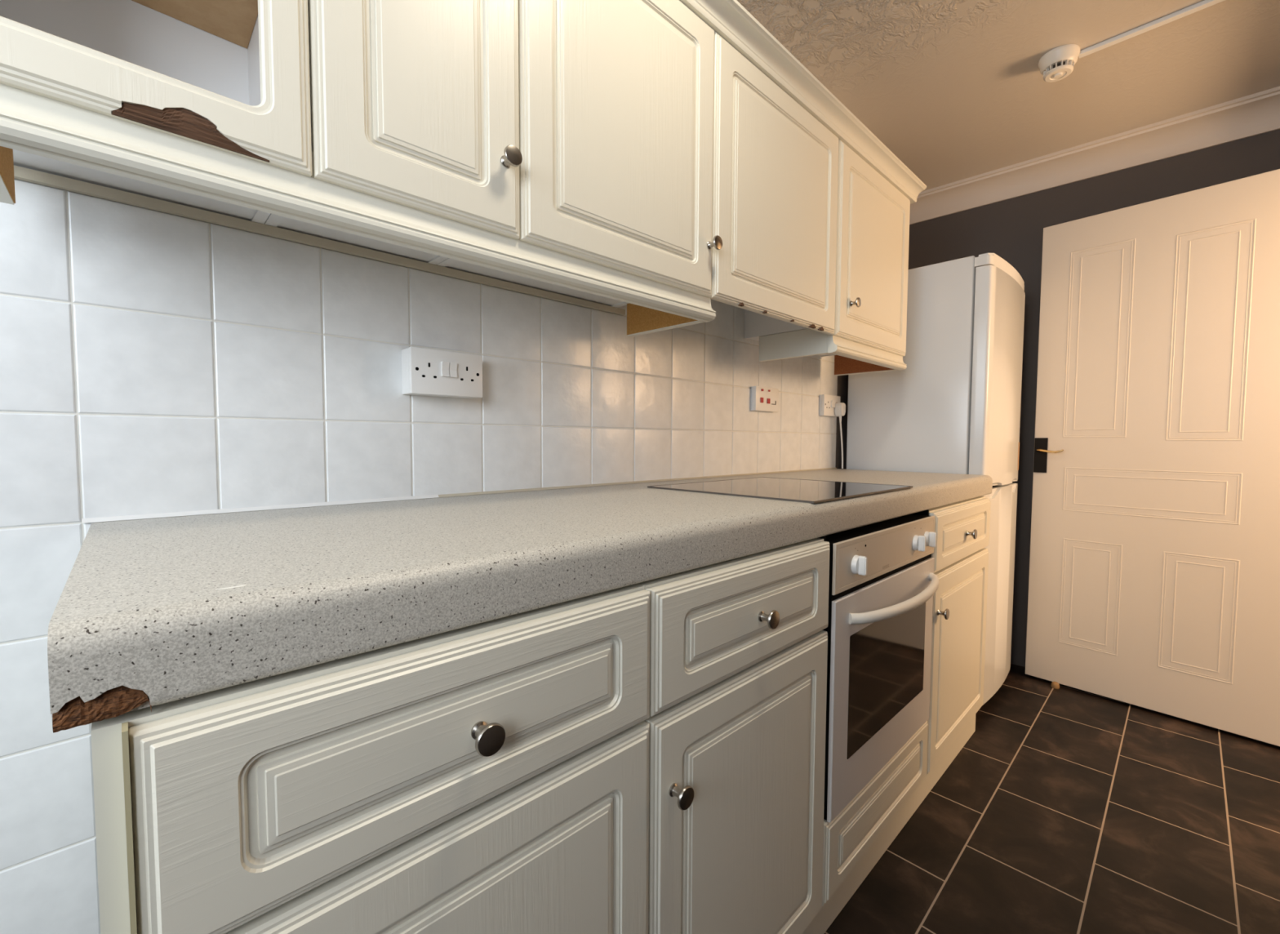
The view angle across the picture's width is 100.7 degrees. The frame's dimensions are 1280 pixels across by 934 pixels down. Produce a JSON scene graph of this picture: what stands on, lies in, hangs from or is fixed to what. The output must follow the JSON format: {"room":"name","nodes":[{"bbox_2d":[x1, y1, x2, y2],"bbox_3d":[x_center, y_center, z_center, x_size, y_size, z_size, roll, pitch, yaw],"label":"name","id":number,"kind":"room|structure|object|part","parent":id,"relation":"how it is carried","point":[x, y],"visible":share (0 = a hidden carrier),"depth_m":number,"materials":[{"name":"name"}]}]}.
{"room":"kitchen","nodes":[
{"label":"kitchen","id":0,"kind":"room"},
{"bbox_2d":[0,165,848,933],"bbox_3d":[-0.145,-0.163,1.335,4.750,2.280,0.013,-2,4,-44],"label":"wall","id":1,"kind":"structure","parent":0,"point":[152,361],"depth_m":0.85,"materials":[{"name":"white tile"}]},
{"bbox_2d":[0,0,311,223],"bbox_3d":[-0.615,-0.628,0.617,0.327,0.560,0.328,-2,4,-44],"label":"upper cabinet","id":2,"kind":"object","parent":1,"relation":"attached to","point":[229,76],"visible":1,"depth_m":0.61,"materials":[{"name":"white wood"}]},
{"bbox_2d":[131,0,257,48],"bbox_3d":[-0.618,-0.646,0.620,0.294,0.016,0.278,-2,4,-44],"label":"shelf","id":3,"kind":"object","parent":2,"relation":"attached to","point":[224,24],"depth_m":0.76,"materials":[{"name":"brown wood"}]},
{"bbox_2d":[81,494,438,523],"bbox_3d":[-0.590,0.067,0.905,0.500,0.006,0.005,-2,4,-44],"label":"trim","id":4,"kind":"structure","parent":1,"relation":"attached to","point":[378,500],"depth_m":0.86,"materials":[{"name":"white plastic"}]},
{"bbox_2d":[13,164,625,315],"bbox_3d":[-0.444,-0.391,1.017,1.115,0.014,0.011,-2,4,-44],"label":"trim","id":5,"kind":"structure","parent":1,"relation":"attached to","point":[20,173],"depth_m":0.86,"materials":[{"name":"beige wood"}]},
{"bbox_2d":[0,83,715,337],"bbox_3d":[-0.320,-0.349,0.875,1.092,0.081,0.269,-2,4,-44],"label":"rail","id":6,"kind":"object","parent":1,"relation":"attached to","point":[30,122],"visible":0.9,"depth_m":0.62,"materials":[{"name":"beige wood"}]},
{"bbox_2d":[263,0,522,265],"bbox_3d":[-0.386,-0.637,0.819,0.281,0.560,0.355,-2,4,-44],"label":"upper cabinet","id":7,"kind":"object","parent":1,"relation":"attached to","point":[415,104],"visible":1,"depth_m":0.71,"materials":[{"name":"white wood"}]},
{"bbox_3d":[-0.193,-0.458,0.787,0.029,0.029,0.027,-2,4,-44],"label":"knob","id":8,"kind":"part","parent":7,"relation":"part of","materials":[{"name":"silver metal"}]},
{"bbox_2d":[401,346,482,398],"bbox_3d":[-0.388,-0.184,1.051,0.144,0.086,0.055,-2,4,-44],"label":"double socket","id":9,"kind":"object","parent":1,"relation":"attached to","point":[424,371],"visible":1,"depth_m":1.02,"materials":[{"name":"white plastic"}]},
{"bbox_2d":[440,361,449,377],"bbox_3d":[-0.377,-0.190,1.028,0.014,0.028,0.007,-2,4,-44],"label":"switch","id":10,"kind":"object","parent":9,"relation":"attached to","point":[445,366],"depth_m":1.03,"materials":[{"name":"white plastic"}]},
{"bbox_2d":[448,362,457,377],"bbox_3d":[-0.366,-0.190,1.038,0.014,0.028,0.007,-2,4,-44],"label":"switch","id":11,"kind":"object","parent":9,"relation":"attached to","point":[452,366],"depth_m":1.04,"materials":[{"name":"white plastic"}]},
{"bbox_2d":[436,0,722,307],"bbox_3d":[-0.113,-0.649,1.083,0.476,0.560,0.355,-2,4,-44],"label":"upper cabinet","id":12,"kind":"object","parent":1,"relation":"attached to","point":[616,96],"visible":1,"depth_m":0.96,"materials":[{"name":"white wood"}]},
{"bbox_3d":[-0.015,-0.643,0.981,0.474,0.560,0.018,-2,4,-44],"label":"door","id":13,"kind":"part","parent":12,"relation":"part of","materials":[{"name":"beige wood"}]},
{"bbox_3d":[0.157,-0.473,1.125,0.029,0.029,0.027,-2,4,-44],"label":"knob","id":14,"kind":"part","parent":12,"relation":"part of","materials":[{"name":"silver metal"}]},
{"bbox_2d":[438,467,836,497],"bbox_3d":[0.220,0.032,1.685,1.750,0.005,0.006,-2,4,-44],"label":"trim","id":15,"kind":"structure","parent":1,"relation":"attached to","point":[741,474],"depth_m":1.38,"materials":[{"name":"beige"}]},
{"bbox_2d":[751,386,778,412],"bbox_3d":[0.443,-0.239,1.874,0.144,0.084,0.024,-2,4,-44],"label":"switch","id":16,"kind":"object","parent":1,"relation":"attached to","point":[762,398],"visible":1,"depth_m":1.85,"materials":[{"name":"white plastic"}]},
{"bbox_2d":[709,31,838,334],"bbox_3d":[0.258,-0.665,1.459,0.579,0.560,0.329,-2,4,-44],"label":"upper cabinet","id":17,"kind":"object","parent":1,"relation":"attached to","point":[775,166],"visible":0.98,"depth_m":1.29,"materials":[{"name":"white wood"}]},
{"bbox_2d":[680,0,926,204],"bbox_3d":[0.194,-0.955,1.142,2.280,0.048,0.056,-2,4,-44],"label":"crown molding","id":18,"kind":"structure","parent":17,"relation":"attached to","point":[729,19],"depth_m":1.33,"materials":[{"name":"beige wood"}]},
{"bbox_2d":[744,139,910,375],"bbox_3d":[0.674,-0.657,1.844,0.553,0.611,0.355,-2,4,-44],"label":"upper cabinet","id":19,"kind":"object","parent":1,"relation":"attached to","point":[873,215],"depth_m":1.70,"materials":[{"name":"white wood"}]},
{"bbox_3d":[0.684,-0.392,1.844,0.551,0.081,0.269,-2,4,-44],"label":"cabinet pelmet","id":20,"kind":"part","parent":19,"relation":"part of","materials":[{"name":"white wood"}]},
{"bbox_3d":[0.649,-0.495,1.599,0.029,0.029,0.027,-2,4,-44],"label":"knob","id":21,"kind":"part","parent":19,"relation":"part of","materials":[{"name":"silver metal"}]},
{"bbox_3d":[0.767,-0.388,1.758,0.551,0.081,0.031,-2,4,-44],"label":"rail","id":22,"kind":"part","parent":19,"relation":"part of","materials":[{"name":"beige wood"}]},
{"bbox_3d":[0.773,-0.677,1.741,0.550,0.560,0.018,-2,4,-44],"label":"door","id":23,"kind":"part","parent":19,"relation":"part of","materials":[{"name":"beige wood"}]},
{"bbox_2d":[818,394,840,416],"bbox_3d":[0.795,-0.255,2.210,0.144,0.086,0.028,-2,4,-44],"label":"double socket","id":24,"kind":"object","parent":1,"relation":"attached to","point":[827,402],"visible":0.75,"depth_m":2.18,"materials":[{"name":"white plastic"}]},
{"bbox_2d":[834,402,845,468],"bbox_3d":[0.838,-0.131,2.226,0.044,0.276,0.030,-2,4,-44],"label":"plug","id":25,"kind":"object","parent":24,"relation":"attached to","point":[840,407],"visible":1,"depth_m":2.22,"materials":[{"name":"white plastic"}]},
{"bbox_2d":[737,0,1279,191],"bbox_3d":[0.405,-1.303,0.749,5.000,0.060,1.532,-2,4,-44],"label":"ceiling","id":26,"kind":"structure","parent":0,"point":[956,90],"depth_m":1.74,"materials":[{"name":"beige paint"}]},
{"bbox_2d":[1038,44,1079,82],"bbox_3d":[1.341,-1.283,1.699,0.106,0.064,0.106,-2,4,-44],"label":"smoke detector","id":27,"kind":"object","parent":26,"relation":"attached to","point":[1058,63],"visible":1,"depth_m":1.67,"materials":[{"name":"white plastic"}]},
{"bbox_2d":[1043,59,1074,76],"bbox_3d":[1.341,-1.270,1.700,0.078,0.014,0.078,-2,4,-44],"label":"grille","id":28,"kind":"object","parent":27,"relation":"attached to","point":[1051,68],"depth_m":1.68,"materials":[{"name":"white plastic"}]},
{"bbox_2d":[1078,0,1225,58],"bbox_3d":[1.620,-1.296,1.451,0.022,0.012,0.651,-2,4,-44],"label":"cable trunking","id":29,"kind":"object","parent":26,"relation":"attached to","point":[1204,4],"visible":1,"depth_m":1.56,"materials":[{"name":"white plastic"}]},
{"bbox_2d":[824,663,1279,933],"bbox_3d":[0.892,1.057,0.350,5.000,0.050,2.962,-2,4,-44],"label":"floor","id":30,"kind":"structure","parent":0,"point":[1064,810],"depth_m":1.41,"materials":[{"name":"brown tile"}]},
{"bbox_2d":[90,583,649,933],"bbox_3d":[-0.349,0.524,0.715,0.503,0.742,0.589,-2,4,-44],"label":"base cabinet","id":31,"kind":"object","parent":30,"relation":"on","point":[491,776],"visible":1,"depth_m":0.47,"materials":[{"name":"beige wood"}]},
{"bbox_3d":[-0.164,0.623,0.540,0.484,0.562,0.018,-2,4,-44],"label":"door","id":32,"kind":"part","parent":31,"relation":"part of","materials":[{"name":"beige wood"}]},
{"bbox_3d":[-0.147,0.256,0.505,0.030,0.030,0.027,-2,4,-44],"label":"knob","id":33,"kind":"part","parent":31,"relation":"part of","materials":[{"name":"silver metal"}]},
{"bbox_2d":[47,468,992,733],"bbox_3d":[0.244,0.089,1.313,2.247,0.071,0.577,-2,4,-44],"label":"countertop","id":34,"kind":"structure","parent":31,"relation":"on","point":[148,612],"depth_m":0.54,"materials":[{"name":"grey laminate"}]},
{"bbox_2d":[647,476,912,502],"bbox_3d":[0.360,0.050,1.344,0.516,0.004,0.448,-2,4,-44],"label":"cooktop","id":35,"kind":"object","parent":34,"relation":"in","point":[805,491],"visible":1,"depth_m":1.28,"materials":[{"name":"black glass"}]},
{"bbox_2d":[637,537,829,933],"bbox_3d":[0.008,0.509,1.060,0.488,0.742,0.589,-2,4,-44],"label":"base cabinet","id":36,"kind":"object","parent":30,"relation":"on","point":[739,646],"visible":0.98,"depth_m":0.83,"materials":[{"name":"beige wood"}]},
{"bbox_3d":[0.054,0.438,0.710,0.030,0.030,0.027,-2,4,-44],"label":"knob","id":37,"kind":"part","parent":36,"relation":"part of","materials":[{"name":"silver metal"}]},
{"bbox_3d":[0.189,0.236,0.860,0.486,0.168,0.018,-2,4,-44],"label":"drawer","id":38,"kind":"part","parent":36,"relation":"part of","materials":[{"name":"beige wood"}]},
{"bbox_3d":[0.204,0.241,0.844,0.030,0.030,0.027,-2,4,-44],"label":"knob","id":39,"kind":"part","parent":36,"relation":"part of","materials":[{"name":"silver metal"}]},
{"bbox_2d":[817,509,928,906],"bbox_3d":[0.390,0.489,1.447,0.598,0.747,0.562,-2,4,-44],"label":"housing","id":40,"kind":"object","parent":30,"relation":"on","point":[848,837],"visible":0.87,"depth_m":1.20,"materials":[{"name":"beige"}]},
{"bbox_3d":[0.578,0.787,1.266,0.594,0.170,0.018,-2,4,-44],"label":"panel","id":41,"kind":"part","parent":40,"relation":"part of","materials":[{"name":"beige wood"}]},
{"bbox_2d":[823,513,939,822],"bbox_3d":[0.422,0.411,1.411,0.577,0.560,0.593,-2,4,-44],"label":"oven","id":42,"kind":"object","parent":40,"relation":"in","point":[883,583],"visible":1,"depth_m":1.17,"materials":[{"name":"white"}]},
{"bbox_3d":[0.447,0.201,1.088,0.039,0.039,0.010,-2,4,-44],"label":"knob","id":43,"kind":"part","parent":42,"relation":"part of","materials":[{"name":"white plastic"}]},
{"bbox_3d":[0.585,0.191,1.232,0.577,0.102,0.005,-2,4,-44],"label":"control panel","id":44,"kind":"part","parent":42,"relation":"part of","materials":[{"name":"beige metal"}]},
{"bbox_3d":[0.618,0.303,1.226,0.500,0.027,0.064,-2,4,-44],"label":"handle","id":45,"kind":"part","parent":42,"relation":"part of","materials":[{"name":"white plastic"}]},
{"bbox_3d":[0.694,0.190,1.326,0.039,0.039,0.010,-2,4,-44],"label":"knob","id":46,"kind":"part","parent":42,"relation":"part of","materials":[{"name":"white plastic"}]},
{"bbox_3d":[0.751,0.188,1.381,0.039,0.039,0.010,-2,4,-44],"label":"knob","id":47,"kind":"part","parent":42,"relation":"part of","materials":[{"name":"white plastic"}]},
{"bbox_2d":[801,714,975,933],"bbox_3d":[0.425,0.934,1.165,2.177,0.109,0.015,-2,4,-44],"label":"board","id":48,"kind":"object","parent":30,"relation":"on","point":[828,912],"visible":0.49,"depth_m":1.34,"materials":[{"name":"beige wood"}]},
{"bbox_2d":[846,253,1025,704],"bbox_3d":[1.273,0.075,2.296,0.554,1.721,0.532,-2,4,-44],"label":"freezer","id":49,"kind":"object","parent":30,"relation":"on","point":[954,407],"visible":0.52,"depth_m":2.04,"materials":[{"name":"white metal"}]},
{"bbox_3d":[1.437,-0.331,2.108,0.554,0.798,0.066,-2,4,-44],"label":"door","id":50,"kind":"part","parent":49,"relation":"part of","materials":[{"name":"white metal"}]},
{"bbox_3d":[1.433,0.486,2.149,0.554,0.818,0.066,-2,4,-44],"label":"door","id":51,"kind":"part","parent":49,"relation":"part of","materials":[{"name":"white metal"}]},
{"bbox_2d":[926,496,990,775],"bbox_3d":[0.822,0.473,1.845,0.576,0.742,0.589,-2,4,-44],"label":"base cabinet","id":52,"kind":"object","parent":30,"relation":"on","point":[962,528],"visible":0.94,"depth_m":1.61,"materials":[{"name":"beige wood"}]},
{"bbox_3d":[0.837,0.404,1.464,0.030,0.030,0.027,-2,4,-44],"label":"knob","id":53,"kind":"part","parent":52,"relation":"part of","materials":[{"name":"silver metal"}]},
{"bbox_3d":[1.003,0.201,1.646,0.574,0.168,0.018,-2,4,-44],"label":"drawer","id":54,"kind":"part","parent":52,"relation":"part of","materials":[{"name":"beige wood"}]},
{"bbox_3d":[1.019,0.205,1.630,0.030,0.030,0.027,-2,4,-44],"label":"knob","id":55,"kind":"part","parent":52,"relation":"part of","materials":[{"name":"silver metal"}]},
{"bbox_2d":[1050,681,1059,688],"bbox_3d":[1.772,0.929,2.263,0.030,0.024,0.030,-2,4,-44],"label":"door stop","id":56,"kind":"object","parent":30,"relation":"on","point":[1055,685],"visible":1,"depth_m":2.25,"materials":[{"name":"brown rubber"}]},
{"bbox_2d":[908,128,1279,666],"bbox_3d":[1.968,-0.202,2.320,1.537,2.280,0.100,3,4,44],"label":"wall","id":57,"kind":"structure","parent":0,"point":[1011,229],"depth_m":2.41,"materials":[{"name":"grey paint"}]},
{"bbox_2d":[909,86,1279,224],"bbox_3d":[1.872,-1.283,2.230,1.425,0.112,0.092,3,4,44],"label":"trim","id":58,"kind":"structure","parent":57,"relation":"attached to","point":[1256,113],"depth_m":2.17,"materials":[{"name":"beige paint"}]},
{"bbox_2d":[1025,168,1279,746],"bbox_3d":[1.981,-0.035,2.039,0.099,1.950,0.763,-2,4,-44],"label":"door","id":59,"kind":"structure","parent":57,"relation":"in","point":[1154,575],"depth_m":2.00,"materials":[{"name":"beige paint"}]},
{"bbox_3d":[1.737,-0.051,2.299,0.005,0.150,0.046,-2,4,-40],"label":"handle","id":60,"kind":"part","parent":59,"relation":"part of","materials":[{"name":"black"}]},
{"bbox_3d":[1.728,-0.069,2.249,0.041,0.020,0.108,0,3,-14],"label":"lever","id":61,"kind":"part","parent":59,"relation":"part of","materials":[{"name":"gold metal"}]}
]}

